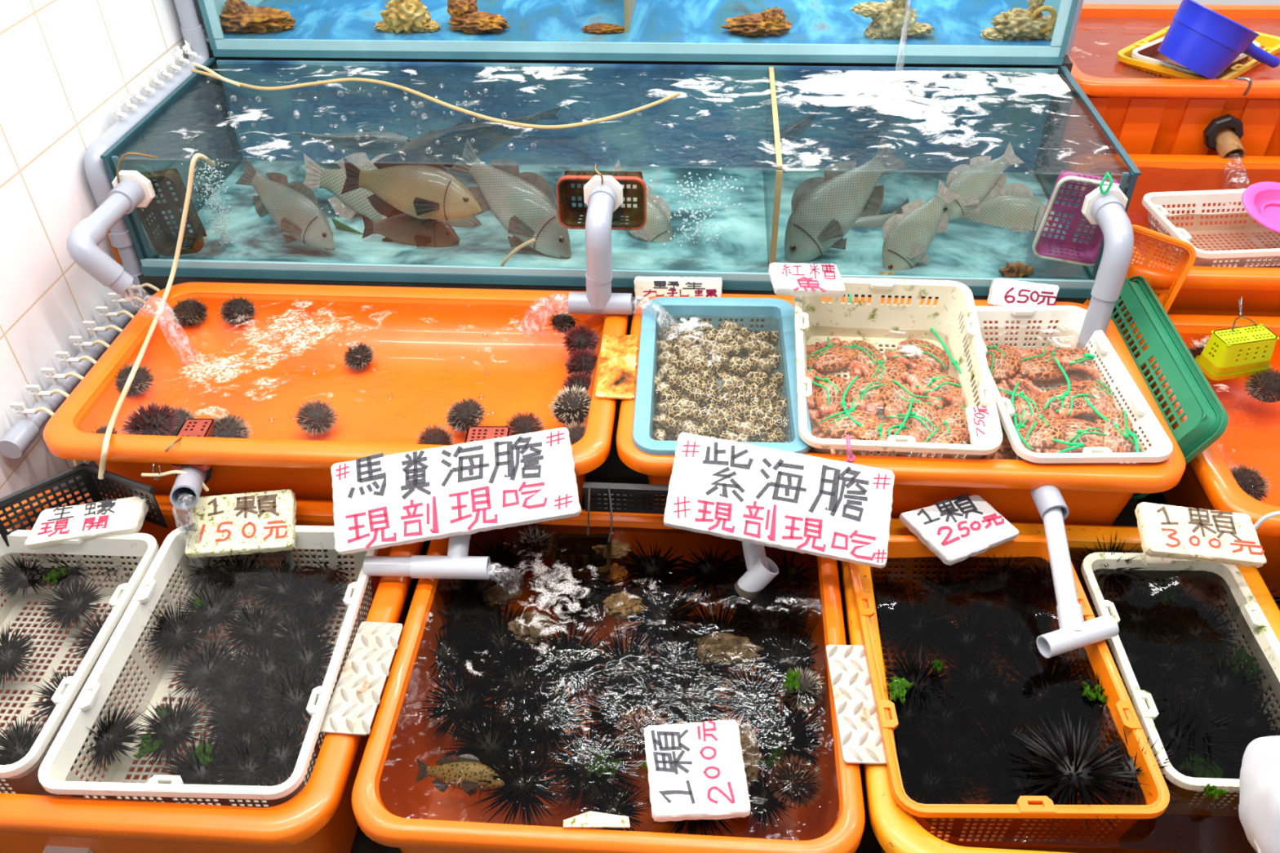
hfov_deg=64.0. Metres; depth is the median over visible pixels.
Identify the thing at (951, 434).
crab
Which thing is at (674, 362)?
snail
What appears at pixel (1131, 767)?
sea urchin
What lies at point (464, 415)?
sea urchin
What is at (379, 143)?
fish
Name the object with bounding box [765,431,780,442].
snail
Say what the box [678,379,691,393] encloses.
snail
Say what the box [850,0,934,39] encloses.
coral
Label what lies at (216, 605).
sea urchin
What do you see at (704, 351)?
snail
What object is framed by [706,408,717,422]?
snail
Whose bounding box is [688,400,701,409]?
snail
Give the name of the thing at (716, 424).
snail
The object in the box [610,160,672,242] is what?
fish
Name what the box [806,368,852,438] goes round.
crab
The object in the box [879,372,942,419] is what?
crab
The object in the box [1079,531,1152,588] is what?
sea urchin
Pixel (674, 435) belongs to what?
snail
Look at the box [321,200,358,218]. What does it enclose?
bubbles
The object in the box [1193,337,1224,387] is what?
water
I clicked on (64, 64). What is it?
wall
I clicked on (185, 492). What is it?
pipe
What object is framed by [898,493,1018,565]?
price board
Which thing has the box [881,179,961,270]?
fish
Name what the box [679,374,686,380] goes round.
snail
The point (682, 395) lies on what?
snail
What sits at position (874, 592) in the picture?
sea urchin
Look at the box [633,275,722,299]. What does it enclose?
price board
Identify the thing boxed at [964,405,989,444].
price board
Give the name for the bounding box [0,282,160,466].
air manifold
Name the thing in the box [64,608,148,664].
sea urchin
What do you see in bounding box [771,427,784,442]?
snail
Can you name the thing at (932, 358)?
crab
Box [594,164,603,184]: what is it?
wire hook
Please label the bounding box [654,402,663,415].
snail
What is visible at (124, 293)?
water
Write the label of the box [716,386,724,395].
snail
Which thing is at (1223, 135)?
pipe
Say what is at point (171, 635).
sea urchin
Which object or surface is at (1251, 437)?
plastic tub
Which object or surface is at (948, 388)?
crab
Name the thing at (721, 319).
snail
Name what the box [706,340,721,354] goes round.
snail
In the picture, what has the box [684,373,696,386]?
snail
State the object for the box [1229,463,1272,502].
sea urchin
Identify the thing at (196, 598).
seaweed
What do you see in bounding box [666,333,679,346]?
snail
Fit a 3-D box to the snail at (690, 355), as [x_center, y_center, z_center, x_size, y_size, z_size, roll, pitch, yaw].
[0.107,-0.152,2.261,0.039,0.028,0.028,-16,42,-18]
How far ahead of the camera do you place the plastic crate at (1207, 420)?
2.08 m
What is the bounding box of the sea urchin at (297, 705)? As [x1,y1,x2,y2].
[256,659,324,735]
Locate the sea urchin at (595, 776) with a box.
[591,776,634,811]
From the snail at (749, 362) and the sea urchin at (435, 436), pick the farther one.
the snail at (749, 362)
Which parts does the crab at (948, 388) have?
leg, cord, cord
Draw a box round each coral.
[373,0,440,33]
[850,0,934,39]
[877,271,894,275]
[980,0,1054,40]
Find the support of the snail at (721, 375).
in the plastic basket at (778, 314)
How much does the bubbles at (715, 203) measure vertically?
0.229 m
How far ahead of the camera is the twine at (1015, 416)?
2.04 m
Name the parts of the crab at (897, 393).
cord, cord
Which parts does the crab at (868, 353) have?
cord, cord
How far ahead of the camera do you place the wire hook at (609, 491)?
1.95 m
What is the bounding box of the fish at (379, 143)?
[291,128,412,160]
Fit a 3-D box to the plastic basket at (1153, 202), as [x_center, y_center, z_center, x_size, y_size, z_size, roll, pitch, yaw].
[1.534,-0.461,2.475,0.572,0.099,0.307,-2,39,-2]
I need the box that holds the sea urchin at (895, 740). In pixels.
[893,731,902,779]
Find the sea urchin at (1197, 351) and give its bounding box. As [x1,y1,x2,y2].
[1187,340,1214,359]
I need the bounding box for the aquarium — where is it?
[197,0,1078,65]
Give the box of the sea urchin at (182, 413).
[168,404,197,435]
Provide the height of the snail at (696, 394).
0.032 m
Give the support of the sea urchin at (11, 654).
in the plastic basket at (21, 777)
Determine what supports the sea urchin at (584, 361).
in the plastic tub at (524, 362)
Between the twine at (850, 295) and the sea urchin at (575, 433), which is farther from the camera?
the twine at (850, 295)
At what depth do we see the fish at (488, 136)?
2.63 m
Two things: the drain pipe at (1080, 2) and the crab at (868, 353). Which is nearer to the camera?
the crab at (868, 353)
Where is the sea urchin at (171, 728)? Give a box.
[127,690,207,769]
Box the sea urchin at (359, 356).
[342,341,374,369]
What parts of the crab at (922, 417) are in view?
cord, cord, leg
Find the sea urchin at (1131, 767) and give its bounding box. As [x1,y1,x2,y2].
[1095,728,1183,804]
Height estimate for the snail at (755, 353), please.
0.028 m
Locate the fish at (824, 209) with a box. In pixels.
[784,134,910,263]
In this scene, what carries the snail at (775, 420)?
in the plastic basket at (778, 314)
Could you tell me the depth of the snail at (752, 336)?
2.32 m
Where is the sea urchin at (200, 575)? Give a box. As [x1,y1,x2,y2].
[173,554,239,596]
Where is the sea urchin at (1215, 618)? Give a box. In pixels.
[1184,596,1235,635]
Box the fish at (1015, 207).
[960,182,1056,231]
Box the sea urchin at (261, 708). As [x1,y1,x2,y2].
[226,670,309,741]
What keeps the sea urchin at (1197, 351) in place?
in the plastic tub at (1251, 437)
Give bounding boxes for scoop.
[1157,0,1279,79]
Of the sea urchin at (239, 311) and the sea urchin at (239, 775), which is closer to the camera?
the sea urchin at (239, 775)
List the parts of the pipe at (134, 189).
spout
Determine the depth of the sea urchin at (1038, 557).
1.94 m
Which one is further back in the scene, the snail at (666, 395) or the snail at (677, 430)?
the snail at (666, 395)
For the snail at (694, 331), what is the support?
in the plastic basket at (778, 314)
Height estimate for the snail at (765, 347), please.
0.026 m
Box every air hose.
[97,153,215,479]
[141,470,208,491]
[190,68,680,128]
[192,62,240,86]
[499,237,535,266]
[1253,511,1279,528]
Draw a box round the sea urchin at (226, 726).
[195,697,284,773]
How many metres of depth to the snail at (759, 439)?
2.06 m
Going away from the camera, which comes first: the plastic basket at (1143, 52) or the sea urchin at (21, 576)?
the sea urchin at (21, 576)
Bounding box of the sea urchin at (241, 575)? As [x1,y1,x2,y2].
[201,553,278,601]
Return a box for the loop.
[1099,172,1112,194]
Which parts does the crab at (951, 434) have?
cord, cord, leg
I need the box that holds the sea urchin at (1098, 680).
[1074,666,1133,711]
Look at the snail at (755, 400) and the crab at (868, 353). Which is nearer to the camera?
the snail at (755, 400)
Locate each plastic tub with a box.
[0,489,424,852]
[42,281,628,507]
[351,509,865,852]
[616,293,1186,525]
[840,517,1279,852]
[1069,3,1279,155]
[1117,153,1279,328]
[1124,313,1279,597]
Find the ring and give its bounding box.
[1031,4,1057,34]
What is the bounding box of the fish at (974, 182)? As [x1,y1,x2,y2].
[941,142,1024,220]
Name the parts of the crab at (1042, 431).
cord, leg, cord, leg, leg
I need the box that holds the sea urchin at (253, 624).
[213,593,291,659]
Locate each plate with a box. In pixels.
[320,621,402,735]
[595,334,638,399]
[826,644,886,764]
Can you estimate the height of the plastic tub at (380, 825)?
0.396 m
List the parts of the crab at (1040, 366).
leg, leg, cord, cord, leg, leg, leg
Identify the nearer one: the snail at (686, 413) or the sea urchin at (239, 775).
the sea urchin at (239, 775)
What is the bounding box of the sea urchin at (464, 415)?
[443,396,486,433]
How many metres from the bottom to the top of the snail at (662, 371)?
0.032 m
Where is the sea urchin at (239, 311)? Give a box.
[217,294,256,327]
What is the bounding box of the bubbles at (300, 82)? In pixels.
[215,82,535,153]
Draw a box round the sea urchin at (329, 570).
[293,549,354,595]
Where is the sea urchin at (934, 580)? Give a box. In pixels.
[875,579,935,650]
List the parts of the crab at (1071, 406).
cord, cord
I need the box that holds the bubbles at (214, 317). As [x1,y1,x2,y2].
[213,317,493,422]
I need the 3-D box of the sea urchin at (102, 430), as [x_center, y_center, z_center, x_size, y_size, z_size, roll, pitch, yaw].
[-1.122,0.028,2.122,0.089,0.066,0.087,14,42,18]
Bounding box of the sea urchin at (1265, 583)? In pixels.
[1222,582,1279,609]
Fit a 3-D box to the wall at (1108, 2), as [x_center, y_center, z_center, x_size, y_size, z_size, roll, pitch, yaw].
[0.909,-2.361,3.723,4.300,2.600,0.060,2,39,4]
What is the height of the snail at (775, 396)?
0.029 m
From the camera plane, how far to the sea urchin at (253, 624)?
1.89 m
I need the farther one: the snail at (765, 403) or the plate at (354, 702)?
the snail at (765, 403)
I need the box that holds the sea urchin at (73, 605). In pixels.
[37,572,110,632]
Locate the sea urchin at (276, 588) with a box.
[243,556,318,617]
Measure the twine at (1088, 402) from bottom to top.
0.012 m
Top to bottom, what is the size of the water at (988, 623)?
0.005 m
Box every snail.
[653,413,667,426]
[653,415,662,429]
[653,426,669,433]
[653,428,666,440]
[654,375,663,388]
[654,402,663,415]
[655,382,671,395]
[655,389,674,397]
[656,351,672,364]
[656,363,671,377]
[657,328,665,340]
[657,339,671,353]
[657,362,662,368]
[657,401,668,413]
[659,390,680,402]
[661,328,675,340]
[663,422,680,433]
[664,403,682,418]
[664,415,679,431]
[665,399,676,407]
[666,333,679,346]
[666,364,679,376]
[666,373,679,387]
[667,324,685,333]
[667,431,679,438]
[670,318,678,324]
[670,351,678,366]
[671,342,682,354]
[673,391,680,398]
[673,406,692,419]
[675,398,689,406]
[675,417,689,422]
[677,359,691,373]
[677,368,684,375]
[678,335,685,346]
[678,346,690,359]
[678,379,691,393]
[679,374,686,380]
[680,328,690,335]
[680,391,690,401]
[680,420,694,433]
[681,333,697,342]
[682,346,693,350]
[684,337,695,346]
[684,351,697,361]
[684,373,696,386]
[686,328,700,341]
[688,386,709,402]
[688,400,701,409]
[689,355,707,364]
[690,360,706,373]
[690,408,697,420]
[690,419,702,426]
[691,344,702,357]
[691,372,699,377]
[691,377,702,389]
[691,425,708,436]
[695,408,706,422]
[697,320,711,331]
[698,336,709,347]
[698,368,711,381]
[698,368,715,376]
[699,324,713,333]
[701,380,706,391]
[702,348,711,355]
[702,394,721,406]
[702,422,718,437]
[703,328,718,341]
[704,361,715,372]
[704,382,719,400]
[705,376,717,385]
[705,403,718,408]
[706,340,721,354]
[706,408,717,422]
[706,417,724,432]
[707,353,714,359]
[711,356,723,371]
[712,351,731,363]
[713,329,728,342]
[714,369,728,380]
[714,406,729,417]
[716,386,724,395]
[716,428,726,439]
[717,372,733,380]
[717,391,732,406]
[718,366,727,371]
[719,318,732,328]
[720,343,734,354]
[720,377,735,392]
[720,413,734,433]
[721,354,728,370]
[721,404,733,409]
[722,320,741,329]
[722,328,735,334]
[724,334,739,343]
[725,429,737,441]
[726,396,735,406]
[728,340,737,345]
[728,356,741,373]
[728,360,744,376]
[728,405,742,422]
[730,331,737,336]
[731,342,742,354]
[732,361,747,375]
[732,401,747,408]
[732,421,754,435]
[733,349,743,355]
[733,376,747,393]
[733,403,746,417]
[734,320,742,331]
[734,389,747,403]
[734,426,741,435]
[736,333,749,344]
[737,433,749,442]
[738,326,751,337]
[740,357,754,370]
[740,372,751,384]
[742,339,756,351]
[742,340,759,353]
[742,408,756,425]
[745,386,758,399]
[746,371,752,383]
[747,350,763,359]
[747,375,765,386]
[747,423,767,437]
[748,333,757,341]
[749,395,761,405]
[749,436,757,440]
[750,356,759,369]
[750,370,771,382]
[750,402,768,422]
[751,382,764,392]
[751,437,764,442]
[755,330,773,341]
[755,358,770,370]
[756,366,770,373]
[757,384,770,400]
[758,413,770,426]
[759,340,771,353]
[760,353,768,358]
[760,398,773,408]
[765,382,779,391]
[765,413,784,431]
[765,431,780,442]
[766,343,777,355]
[766,353,779,368]
[766,356,776,368]
[766,404,776,415]
[768,330,778,343]
[768,371,783,384]
[768,389,782,402]
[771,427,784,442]
[772,405,784,416]
[773,351,780,362]
[773,398,786,413]
[776,384,782,393]
[782,415,786,431]
[782,434,786,442]
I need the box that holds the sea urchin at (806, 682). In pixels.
[782,665,822,696]
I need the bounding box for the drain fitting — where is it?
[42,845,93,852]
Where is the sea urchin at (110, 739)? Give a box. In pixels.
[75,700,148,774]
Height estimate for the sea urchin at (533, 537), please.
0.068 m
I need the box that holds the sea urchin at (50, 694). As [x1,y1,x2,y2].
[26,661,78,731]
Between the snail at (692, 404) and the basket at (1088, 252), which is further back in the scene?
the basket at (1088, 252)
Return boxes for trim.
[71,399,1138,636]
[136,274,1122,334]
[208,48,1073,171]
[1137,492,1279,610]
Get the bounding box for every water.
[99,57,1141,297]
[123,283,190,364]
[155,66,1108,170]
[183,302,561,413]
[379,524,839,840]
[674,317,1075,363]
[872,547,1279,852]
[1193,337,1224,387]
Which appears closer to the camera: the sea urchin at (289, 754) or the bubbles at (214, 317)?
the sea urchin at (289, 754)
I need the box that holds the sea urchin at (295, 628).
[260,602,338,676]
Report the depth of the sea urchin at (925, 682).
1.71 m
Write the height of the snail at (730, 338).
0.029 m
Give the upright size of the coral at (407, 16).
0.160 m
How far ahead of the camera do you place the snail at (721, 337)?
2.31 m
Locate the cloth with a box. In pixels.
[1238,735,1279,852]
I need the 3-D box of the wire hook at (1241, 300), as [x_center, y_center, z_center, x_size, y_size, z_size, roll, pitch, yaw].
[1.313,-0.247,2.251,0.012,0.073,0.039,16,42,20]
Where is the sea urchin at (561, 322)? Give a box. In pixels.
[546,311,578,333]
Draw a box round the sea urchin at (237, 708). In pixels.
[195,675,273,748]
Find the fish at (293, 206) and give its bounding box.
[235,157,334,249]
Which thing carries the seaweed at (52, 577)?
in the plastic basket at (21, 777)
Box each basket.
[0,529,162,796]
[38,524,378,808]
[135,167,206,256]
[171,418,214,471]
[464,426,511,443]
[555,170,646,230]
[632,297,812,455]
[793,277,1002,458]
[847,535,1169,848]
[959,305,1173,463]
[1032,169,1119,266]
[1080,552,1279,792]
[1116,25,1279,79]
[1131,36,1260,78]
[1142,188,1279,267]
[1195,324,1279,380]
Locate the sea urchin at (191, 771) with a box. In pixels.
[158,730,236,803]
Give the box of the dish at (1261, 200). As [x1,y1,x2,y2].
[1241,181,1279,233]
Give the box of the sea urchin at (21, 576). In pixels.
[0,553,56,598]
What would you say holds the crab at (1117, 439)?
in the plastic basket at (1071, 318)
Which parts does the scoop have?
handle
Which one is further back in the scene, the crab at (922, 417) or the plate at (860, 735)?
the crab at (922, 417)
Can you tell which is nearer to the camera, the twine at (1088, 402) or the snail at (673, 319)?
the twine at (1088, 402)
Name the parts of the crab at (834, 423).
leg, leg, cord, cord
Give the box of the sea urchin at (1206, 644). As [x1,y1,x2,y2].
[1194,644,1265,681]
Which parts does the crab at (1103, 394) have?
leg, leg, cord, cord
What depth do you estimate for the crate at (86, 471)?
2.01 m
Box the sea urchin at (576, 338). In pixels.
[562,324,599,356]
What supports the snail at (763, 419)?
in the plastic basket at (778, 314)
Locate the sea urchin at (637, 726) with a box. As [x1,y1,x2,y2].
[621,708,652,739]
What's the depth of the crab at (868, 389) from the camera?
2.15 m
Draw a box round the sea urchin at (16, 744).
[0,712,54,779]
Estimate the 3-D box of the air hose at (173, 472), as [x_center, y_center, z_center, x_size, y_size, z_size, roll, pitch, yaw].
[-0.908,0.105,2.002,0.124,0.051,0.007,2,39,4]
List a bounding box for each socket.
[585,271,611,309]
[1056,602,1084,631]
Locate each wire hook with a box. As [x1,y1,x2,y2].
[116,151,158,183]
[152,437,182,480]
[586,487,590,535]
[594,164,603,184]
[607,487,613,542]
[1231,296,1242,331]
[1237,76,1252,96]
[1238,298,1257,326]
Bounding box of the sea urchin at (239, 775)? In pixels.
[200,729,292,804]
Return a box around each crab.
[806,337,871,377]
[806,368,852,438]
[809,397,896,455]
[840,340,885,375]
[840,421,924,453]
[847,377,896,410]
[848,352,911,381]
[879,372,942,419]
[883,398,950,453]
[884,337,970,373]
[902,368,978,405]
[907,413,1004,459]
[939,403,969,441]
[968,341,1044,395]
[984,409,1050,459]
[995,383,1047,423]
[1005,343,1083,391]
[1025,413,1066,453]
[1039,386,1110,420]
[1047,417,1115,453]
[1048,345,1109,383]
[1058,376,1123,410]
[1067,409,1146,453]
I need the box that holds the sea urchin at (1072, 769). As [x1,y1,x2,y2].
[1010,704,1149,836]
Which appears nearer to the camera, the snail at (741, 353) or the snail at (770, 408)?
the snail at (770, 408)
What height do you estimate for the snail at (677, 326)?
0.032 m
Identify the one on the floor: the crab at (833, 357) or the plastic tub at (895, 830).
the plastic tub at (895, 830)
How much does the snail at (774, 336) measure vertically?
0.031 m
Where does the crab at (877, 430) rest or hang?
in the plastic basket at (815, 321)
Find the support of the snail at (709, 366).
in the plastic basket at (778, 314)
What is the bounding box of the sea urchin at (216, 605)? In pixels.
[174,574,250,640]
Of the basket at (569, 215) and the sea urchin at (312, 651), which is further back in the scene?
the basket at (569, 215)
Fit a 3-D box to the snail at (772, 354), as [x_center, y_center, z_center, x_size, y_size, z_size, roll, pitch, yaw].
[0.301,-0.148,2.281,0.044,0.033,0.033,-25,45,-26]
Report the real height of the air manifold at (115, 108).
0.047 m
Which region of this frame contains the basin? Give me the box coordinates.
[869,542,1186,852]
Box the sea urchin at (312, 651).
[265,618,336,688]
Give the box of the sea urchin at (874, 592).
[871,575,880,632]
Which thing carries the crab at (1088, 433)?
in the plastic basket at (1071, 318)
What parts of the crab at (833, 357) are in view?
cord, cord, leg, leg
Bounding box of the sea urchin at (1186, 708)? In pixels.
[1147,681,1240,765]
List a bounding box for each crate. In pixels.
[0,462,167,546]
[582,482,669,514]
[1083,224,1195,335]
[1111,275,1228,499]
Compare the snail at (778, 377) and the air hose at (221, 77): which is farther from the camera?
the air hose at (221, 77)
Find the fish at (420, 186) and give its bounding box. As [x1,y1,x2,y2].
[341,153,482,230]
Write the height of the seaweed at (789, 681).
0.021 m
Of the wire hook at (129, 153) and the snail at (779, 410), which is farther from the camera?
the wire hook at (129, 153)
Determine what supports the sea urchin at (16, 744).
in the plastic basket at (21, 777)
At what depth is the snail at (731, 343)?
2.29 m
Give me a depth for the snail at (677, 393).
2.18 m
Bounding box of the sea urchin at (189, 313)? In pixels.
[168,297,208,328]
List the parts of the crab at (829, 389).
cord, cord, leg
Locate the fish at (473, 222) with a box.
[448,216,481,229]
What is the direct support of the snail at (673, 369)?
in the plastic basket at (778, 314)
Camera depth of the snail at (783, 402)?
2.12 m
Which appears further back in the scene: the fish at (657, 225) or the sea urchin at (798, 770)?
the fish at (657, 225)
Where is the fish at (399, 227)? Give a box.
[361,207,460,247]
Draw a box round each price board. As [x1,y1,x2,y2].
[24,496,151,549]
[185,488,296,558]
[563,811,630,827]
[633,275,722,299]
[643,720,750,822]
[768,262,844,297]
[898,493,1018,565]
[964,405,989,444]
[986,278,1059,306]
[1134,502,1266,568]
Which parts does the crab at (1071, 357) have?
leg, cord, cord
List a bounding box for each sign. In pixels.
[330,427,581,554]
[663,432,894,568]
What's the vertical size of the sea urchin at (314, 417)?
0.069 m
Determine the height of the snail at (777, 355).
0.030 m
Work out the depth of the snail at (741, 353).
2.31 m
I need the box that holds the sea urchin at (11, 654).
[0,621,39,688]
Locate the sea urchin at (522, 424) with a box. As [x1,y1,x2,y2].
[505,409,546,435]
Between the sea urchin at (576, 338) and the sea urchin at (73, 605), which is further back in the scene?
the sea urchin at (576, 338)
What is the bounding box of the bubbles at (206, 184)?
[181,158,233,245]
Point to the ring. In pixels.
(1051, 10)
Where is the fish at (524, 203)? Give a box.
[448,137,570,258]
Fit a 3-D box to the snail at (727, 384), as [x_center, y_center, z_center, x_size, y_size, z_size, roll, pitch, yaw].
[0.188,-0.093,2.183,0.033,0.033,0.047,5,40,8]
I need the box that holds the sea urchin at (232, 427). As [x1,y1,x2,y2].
[204,412,253,438]
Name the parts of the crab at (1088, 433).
cord, cord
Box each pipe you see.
[66,169,155,294]
[84,0,208,311]
[169,465,212,510]
[363,534,490,579]
[568,175,632,315]
[737,541,778,591]
[1030,484,1119,657]
[1065,0,1084,57]
[1075,185,1133,349]
[1203,113,1245,158]
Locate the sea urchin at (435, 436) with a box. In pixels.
[414,422,455,445]
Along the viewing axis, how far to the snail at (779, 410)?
2.10 m
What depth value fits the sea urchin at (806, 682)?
1.74 m
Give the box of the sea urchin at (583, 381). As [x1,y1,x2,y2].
[561,371,591,393]
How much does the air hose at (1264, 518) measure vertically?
0.046 m
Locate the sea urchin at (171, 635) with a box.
[141,595,214,666]
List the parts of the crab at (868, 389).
cord, cord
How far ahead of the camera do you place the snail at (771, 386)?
2.18 m
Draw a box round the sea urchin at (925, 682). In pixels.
[887,681,938,748]
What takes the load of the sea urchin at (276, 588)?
in the plastic basket at (55, 776)
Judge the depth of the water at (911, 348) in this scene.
2.29 m
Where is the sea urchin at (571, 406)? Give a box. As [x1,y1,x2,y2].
[547,384,591,426]
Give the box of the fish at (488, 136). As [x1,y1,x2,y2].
[395,105,563,167]
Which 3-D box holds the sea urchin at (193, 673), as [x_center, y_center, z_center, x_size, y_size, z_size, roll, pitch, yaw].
[-0.775,0.429,1.834,0.146,0.113,0.144,8,40,11]
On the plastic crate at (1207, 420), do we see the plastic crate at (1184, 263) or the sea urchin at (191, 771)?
the plastic crate at (1184, 263)
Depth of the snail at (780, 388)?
2.20 m
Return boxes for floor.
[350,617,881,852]
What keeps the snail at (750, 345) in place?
in the plastic basket at (778, 314)
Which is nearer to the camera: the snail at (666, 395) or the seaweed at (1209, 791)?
the seaweed at (1209, 791)
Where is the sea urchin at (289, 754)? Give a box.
[239,715,319,786]
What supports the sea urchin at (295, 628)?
in the plastic basket at (55, 776)
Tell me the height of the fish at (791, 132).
0.112 m
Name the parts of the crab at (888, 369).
cord, cord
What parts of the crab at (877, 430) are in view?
leg, cord, cord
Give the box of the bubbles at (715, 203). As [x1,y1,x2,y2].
[646,167,743,247]
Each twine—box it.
[840,375,863,426]
[842,435,855,462]
[848,293,851,302]
[893,396,913,435]
[930,328,976,389]
[1011,381,1031,450]
[1042,357,1071,410]
[1052,438,1084,453]
[1083,395,1138,452]
[1084,352,1100,359]
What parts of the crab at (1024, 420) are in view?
leg, leg, cord, cord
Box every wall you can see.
[0,0,210,498]
[1083,0,1279,4]
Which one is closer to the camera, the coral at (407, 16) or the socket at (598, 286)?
the socket at (598, 286)
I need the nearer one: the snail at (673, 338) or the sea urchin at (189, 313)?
the snail at (673, 338)
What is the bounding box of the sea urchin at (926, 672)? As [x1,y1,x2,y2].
[884,643,959,707]
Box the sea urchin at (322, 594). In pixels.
[278,563,352,627]
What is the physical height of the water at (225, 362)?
0.006 m
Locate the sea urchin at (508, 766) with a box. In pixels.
[477,733,558,804]
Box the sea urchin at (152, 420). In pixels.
[117,400,180,435]
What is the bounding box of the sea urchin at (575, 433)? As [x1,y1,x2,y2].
[561,421,586,444]
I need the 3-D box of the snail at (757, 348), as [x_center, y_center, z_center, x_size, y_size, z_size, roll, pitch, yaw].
[0.250,-0.180,2.306,0.033,0.033,0.046,-26,45,-27]
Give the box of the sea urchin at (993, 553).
[986,553,1029,574]
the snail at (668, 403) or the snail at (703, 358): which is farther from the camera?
the snail at (703, 358)
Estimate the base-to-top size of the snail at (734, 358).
0.033 m
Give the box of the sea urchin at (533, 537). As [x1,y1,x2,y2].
[520,525,550,546]
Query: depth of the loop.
2.19 m
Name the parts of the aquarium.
glass, panel, glass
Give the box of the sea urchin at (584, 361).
[563,346,597,377]
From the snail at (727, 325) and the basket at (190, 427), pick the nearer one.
the basket at (190, 427)
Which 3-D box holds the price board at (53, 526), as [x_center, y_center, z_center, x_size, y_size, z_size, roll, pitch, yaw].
[-1.077,0.187,2.002,0.228,0.061,0.077,-6,39,-5]
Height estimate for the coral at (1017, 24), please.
0.148 m
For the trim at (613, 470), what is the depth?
2.34 m
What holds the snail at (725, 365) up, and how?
in the plastic basket at (778, 314)
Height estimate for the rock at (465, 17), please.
0.102 m
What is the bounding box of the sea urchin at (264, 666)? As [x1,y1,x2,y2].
[228,629,301,697]
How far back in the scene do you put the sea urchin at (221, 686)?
1.82 m
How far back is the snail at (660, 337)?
2.34 m
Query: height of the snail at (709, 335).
0.032 m
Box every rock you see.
[219,0,296,33]
[446,0,510,34]
[579,22,624,34]
[720,6,792,36]
[999,261,1033,278]
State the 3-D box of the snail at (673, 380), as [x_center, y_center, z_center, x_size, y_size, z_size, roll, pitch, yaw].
[0.074,-0.099,2.195,0.039,0.030,0.030,-29,47,-30]
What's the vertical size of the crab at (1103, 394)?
0.080 m
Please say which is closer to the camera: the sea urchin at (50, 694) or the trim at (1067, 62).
the sea urchin at (50, 694)
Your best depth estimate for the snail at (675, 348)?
2.29 m
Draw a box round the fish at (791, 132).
[765,98,831,149]
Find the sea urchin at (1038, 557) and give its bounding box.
[1026,556,1079,577]
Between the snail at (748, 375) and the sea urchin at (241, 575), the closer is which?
the sea urchin at (241, 575)
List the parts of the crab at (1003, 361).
cord, cord, leg, leg, leg, leg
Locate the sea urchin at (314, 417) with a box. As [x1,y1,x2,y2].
[293,398,338,436]
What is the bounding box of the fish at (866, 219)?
[852,196,908,227]
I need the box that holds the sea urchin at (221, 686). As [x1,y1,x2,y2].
[183,640,264,719]
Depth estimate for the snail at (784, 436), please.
2.06 m
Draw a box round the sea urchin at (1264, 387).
[1241,367,1279,404]
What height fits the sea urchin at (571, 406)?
0.087 m
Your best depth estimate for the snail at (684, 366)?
2.25 m
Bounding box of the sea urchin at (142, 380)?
[113,360,155,398]
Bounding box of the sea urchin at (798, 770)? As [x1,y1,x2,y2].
[775,756,816,791]
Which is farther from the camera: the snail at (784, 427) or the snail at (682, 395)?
the snail at (682, 395)
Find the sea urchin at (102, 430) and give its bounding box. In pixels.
[91,422,117,434]
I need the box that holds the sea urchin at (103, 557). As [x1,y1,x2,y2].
[85,555,137,582]
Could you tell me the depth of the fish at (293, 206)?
2.52 m
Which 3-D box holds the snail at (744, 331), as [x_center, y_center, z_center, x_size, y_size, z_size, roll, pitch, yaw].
[0.241,-0.214,2.327,0.032,0.024,0.024,-5,39,-5]
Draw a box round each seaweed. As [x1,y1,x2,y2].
[42,567,67,584]
[133,731,163,759]
[155,705,173,718]
[188,595,206,611]
[192,742,213,766]
[641,762,648,782]
[782,667,799,693]
[886,675,913,703]
[931,659,942,672]
[1081,681,1106,702]
[1203,783,1227,799]
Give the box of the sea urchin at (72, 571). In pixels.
[35,552,97,592]
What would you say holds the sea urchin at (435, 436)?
in the plastic tub at (524, 362)
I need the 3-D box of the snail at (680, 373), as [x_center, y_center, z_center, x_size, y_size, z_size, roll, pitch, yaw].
[0.080,-0.116,2.259,0.036,0.026,0.026,1,39,3]
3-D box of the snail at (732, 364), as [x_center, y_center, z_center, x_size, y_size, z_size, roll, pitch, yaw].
[0.210,-0.125,2.233,0.031,0.031,0.041,-16,41,-17]
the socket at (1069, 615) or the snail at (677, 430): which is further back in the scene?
the snail at (677, 430)
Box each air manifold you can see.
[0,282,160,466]
[109,28,209,119]
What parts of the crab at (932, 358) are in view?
cord, cord, leg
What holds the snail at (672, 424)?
in the plastic basket at (778, 314)
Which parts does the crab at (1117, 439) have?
leg, cord, cord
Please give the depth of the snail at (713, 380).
2.20 m
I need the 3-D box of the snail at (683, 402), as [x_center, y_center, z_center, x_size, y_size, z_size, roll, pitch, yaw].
[0.088,-0.045,2.146,0.038,0.028,0.029,-1,39,0]
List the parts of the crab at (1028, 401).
cord, cord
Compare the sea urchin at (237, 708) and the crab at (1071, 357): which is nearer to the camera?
the sea urchin at (237, 708)
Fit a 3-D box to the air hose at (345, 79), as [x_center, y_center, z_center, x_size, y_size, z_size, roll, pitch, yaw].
[-0.579,-0.819,2.566,1.340,0.010,0.255,5,40,8]
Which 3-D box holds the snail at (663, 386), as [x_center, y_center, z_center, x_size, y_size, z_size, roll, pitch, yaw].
[0.049,-0.076,2.170,0.031,0.029,0.039,3,39,5]
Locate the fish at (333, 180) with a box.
[302,152,405,220]
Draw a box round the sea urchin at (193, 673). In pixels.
[164,631,248,700]

